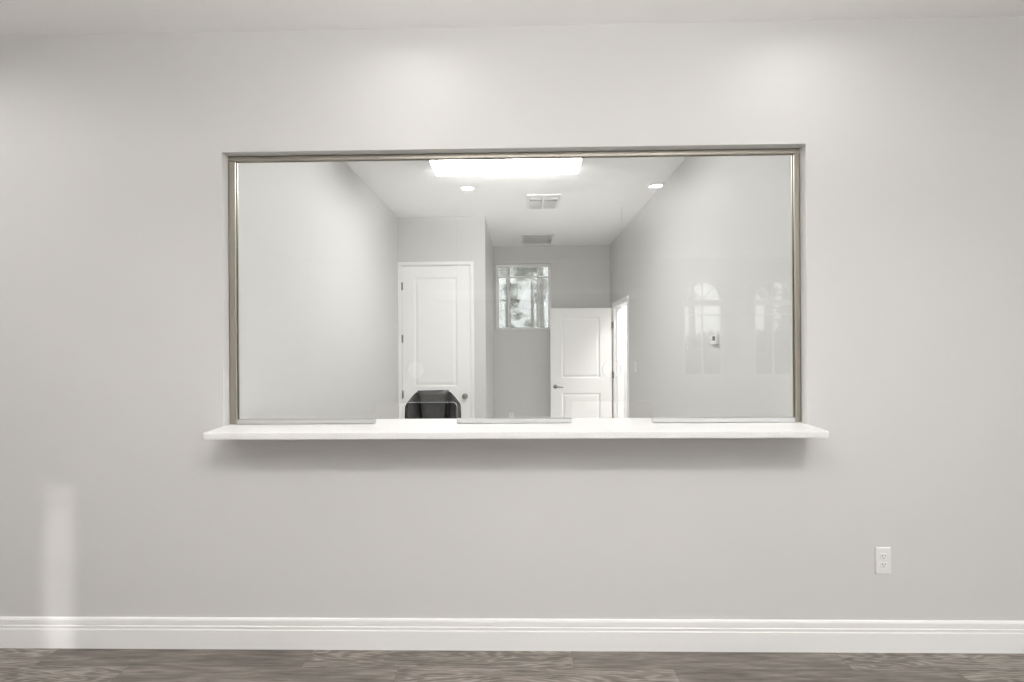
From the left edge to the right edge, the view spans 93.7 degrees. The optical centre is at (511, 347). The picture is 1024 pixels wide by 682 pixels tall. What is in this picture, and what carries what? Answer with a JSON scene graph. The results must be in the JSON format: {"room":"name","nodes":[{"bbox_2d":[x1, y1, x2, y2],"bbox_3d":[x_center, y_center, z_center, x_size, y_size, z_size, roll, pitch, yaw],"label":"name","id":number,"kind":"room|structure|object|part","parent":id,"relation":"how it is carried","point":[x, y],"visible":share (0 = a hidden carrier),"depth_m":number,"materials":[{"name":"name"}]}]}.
{"room":"waiting room","nodes":[
{"label":"waiting room","id":0,"kind":"room"},
{"bbox_2d":[238,162,398,418],"bbox_3d":[-1.464,-0.040,4.144,0.130,3.050,3.270,0,0,1],"label":"wall","id":1,"kind":"structure","parent":0,"point":[318,248],"depth_m":3.45,"materials":[{"name":"white paint"}]},
{"bbox_2d":[398,216,486,417],"bbox_3d":[-0.905,-0.044,5.828,1.183,3.050,0.120,0,0,1],"label":"wall","id":2,"kind":"structure","parent":0,"point":[420,239],"depth_m":5.76,"materials":[{"name":"white paint"}]},
{"bbox_2d":[398,261,474,418],"bbox_3d":[-0.907,0.226,5.796,0.914,2.511,0.184,0,0,1],"label":"door","id":3,"kind":"structure","parent":2,"relation":"in","point":[436,299],"depth_m":5.78,"materials":[{"name":"white wood"}]},
{"bbox_2d":[486,222,493,417],"bbox_3d":[-0.357,-0.048,6.668,0.120,3.050,1.580,0,0,1],"label":"wall","id":4,"kind":"structure","parent":0,"point":[489,246],"depth_m":6.55,"materials":[{"name":"white paint"}]},
{"bbox_2d":[0,16,1023,620],"bbox_3d":[0.696,-0.055,2.402,9.100,3.050,0.130,0,0,1],"label":"wall","id":5,"kind":"structure","parent":0,"point":[115,149],"depth_m":2.35,"materials":[{"name":"white paint"}]},
{"bbox_2d":[0,616,1023,653],"bbox_3d":[0.704,1.396,2.329,9.100,0.148,0.017,0,0,1],"label":"baseboard","id":6,"kind":"structure","parent":5,"relation":"attached to","point":[252,633],"depth_m":2.33,"materials":[{"name":"white wood"}]},
{"bbox_2d":[228,148,800,423],"bbox_3d":[-0.003,-0.298,2.416,2.860,1.356,0.028,0,0,1],"label":"window frame","id":7,"kind":"structure","parent":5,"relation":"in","point":[233,161],"depth_m":2.41,"materials":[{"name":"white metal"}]},
{"bbox_3d":[0.000,-0.292,2.415,2.821,1.338,0.010,0,0,1],"label":"glass pane","id":8,"kind":"part","parent":7,"relation":"part of","materials":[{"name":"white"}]},
{"bbox_2d":[203,418,828,439],"bbox_3d":[0.001,0.395,2.362,2.858,0.030,0.426,0,0,1],"label":"window sill","id":9,"kind":"structure","parent":5,"relation":"attached to","point":[579,428],"depth_m":2.19,"materials":[{"name":"white wood"}]},
{"bbox_2d":[875,547,890,573],"bbox_3d":[1.788,1.027,2.312,0.072,0.127,0.009,0,0,1],"label":"wall outlet","id":10,"kind":"object","parent":5,"relation":"attached to","point":[882,554],"visible":1,"depth_m":2.31,"materials":[{"name":"white plastic"}]},
{"bbox_2d":[880,562,886,567],"bbox_3d":[1.788,1.047,2.309,0.033,0.029,0.003,0,0,1],"label":"receptacle","id":11,"kind":"object","parent":10,"relation":"attached to","point":[882,564],"depth_m":2.31,"materials":[{"name":"grey plastic"}]},
{"bbox_2d":[880,554,886,559],"bbox_3d":[1.788,1.006,2.309,0.033,0.029,0.003,0,0,1],"label":"receptacle","id":12,"kind":"object","parent":10,"relation":"attached to","point":[882,556],"depth_m":2.31,"materials":[{"name":"grey plastic"}]},
{"bbox_2d":[0,0,1023,245],"bbox_3d":[0.688,-1.655,2.562,9.500,0.150,13.150,0,0,1],"label":"ceiling","id":13,"kind":"structure","parent":0,"point":[596,203],"depth_m":2.32,"materials":[{"name":"white paint"}]},
{"bbox_2d":[429,158,581,175],"bbox_3d":[-0.049,-1.531,3.997,1.224,0.086,0.330,0,0,1],"label":"ceiling light","id":14,"kind":"object","parent":13,"relation":"attached to","point":[572,165],"visible":0.62,"depth_m":3.95,"materials":[{"name":"white plastic"}]},
{"bbox_2d":[521,234,554,243],"bbox_3d":[0.368,-1.572,6.984,0.470,0.010,0.600,0,0,1],"label":"ceiling vent","id":15,"kind":"object","parent":13,"relation":"in","point":[525,238],"visible":1,"depth_m":6.93,"materials":[{"name":"white metal"}]},
{"bbox_2d":[526,194,560,208],"bbox_3d":[0.334,-1.562,5.174,0.350,0.030,0.480,0,0,1],"label":"ceiling vent","id":16,"kind":"object","parent":13,"relation":"in","point":[534,201],"visible":1,"depth_m":5.16,"materials":[{"name":"white metal"}]},
{"bbox_2d":[0,648,1023,681],"bbox_3d":[0.645,1.531,-0.805,9.500,0.120,6.415,0,0,1],"label":"floor","id":17,"kind":"structure","parent":0,"point":[16,664],"depth_m":2.22,"materials":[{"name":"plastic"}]},
{"bbox_2d":[493,245,626,417],"bbox_3d":[1.040,-0.057,7.521,5.008,3.050,0.180,0,0,1],"label":"wall","id":18,"kind":"structure","parent":0,"point":[580,274],"depth_m":7.44,"materials":[{"name":"white paint"}]},
{"bbox_2d":[496,264,550,329],"bbox_3d":[0.181,-0.786,7.503,0.855,1.030,0.150,0,0,1],"label":"window","id":19,"kind":"structure","parent":18,"relation":"in","point":[523,291],"depth_m":7.54,"materials":[{"name":"white glass"}]},
{"bbox_3d":[0.184,-0.281,7.473,0.853,0.018,0.090,0,0,1],"label":"sill","id":20,"kind":"part","parent":19,"relation":"part of","materials":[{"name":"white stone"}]},
{"bbox_2d":[610,155,792,417],"bbox_3d":[1.541,-0.060,4.936,0.125,3.050,4.970,0,0,1],"label":"wall","id":21,"kind":"structure","parent":0,"point":[708,253],"depth_m":3.49,"materials":[{"name":"white paint"}]},
{"bbox_2d":[550,296,628,417],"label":"door","id":22,"kind":"structure","parent":21,"relation":"in","point":[582,340],"depth_m":7.18,"materials":[{"name":"white wood"}]},
{"bbox_3d":[1.507,0.399,6.697,0.017,2.131,1.058,0,0,1],"label":"casing","id":23,"kind":"part","parent":22,"relation":"part of","materials":[{"name":"white wood"}]},
{"bbox_3d":[1.649,0.398,6.695,0.017,2.131,1.058,0,0,1],"label":"casing","id":24,"kind":"part","parent":22,"relation":"part of","materials":[{"name":"white wood"}]},
{"bbox_2d":[710,335,718,343],"bbox_3d":[1.437,-0.057,3.413,0.024,0.068,0.110,0,0,1],"label":"thermostat","id":25,"kind":"object","parent":21,"relation":"attached to","point":[714,339],"visible":1,"depth_m":3.38,"materials":[{"name":"white plastic"}]},
{"bbox_3d":[0.771,1.530,5.769,9.500,0.120,6.735,0,0,1],"label":"floor","id":26,"kind":"structure","parent":0,"visible":0},
{"bbox_2d":[405,390,460,418],"bbox_3d":[-0.717,0.942,4.356,0.664,1.073,0.625,0,0,-8],"label":"office chair","id":27,"kind":"object","parent":26,"relation":"on","point":[431,404],"visible":0.32,"depth_m":4.50,"materials":[{"name":"black leather"}]},
{"bbox_2d":[417,390,448,418],"bbox_3d":[-0.739,0.693,4.505,0.296,0.574,0.236,0,0,-8],"label":"backrest cushion","id":28,"kind":"object","parent":27,"relation":"on","point":[431,404],"depth_m":4.51,"materials":[{"name":"black leather"}]}
]}

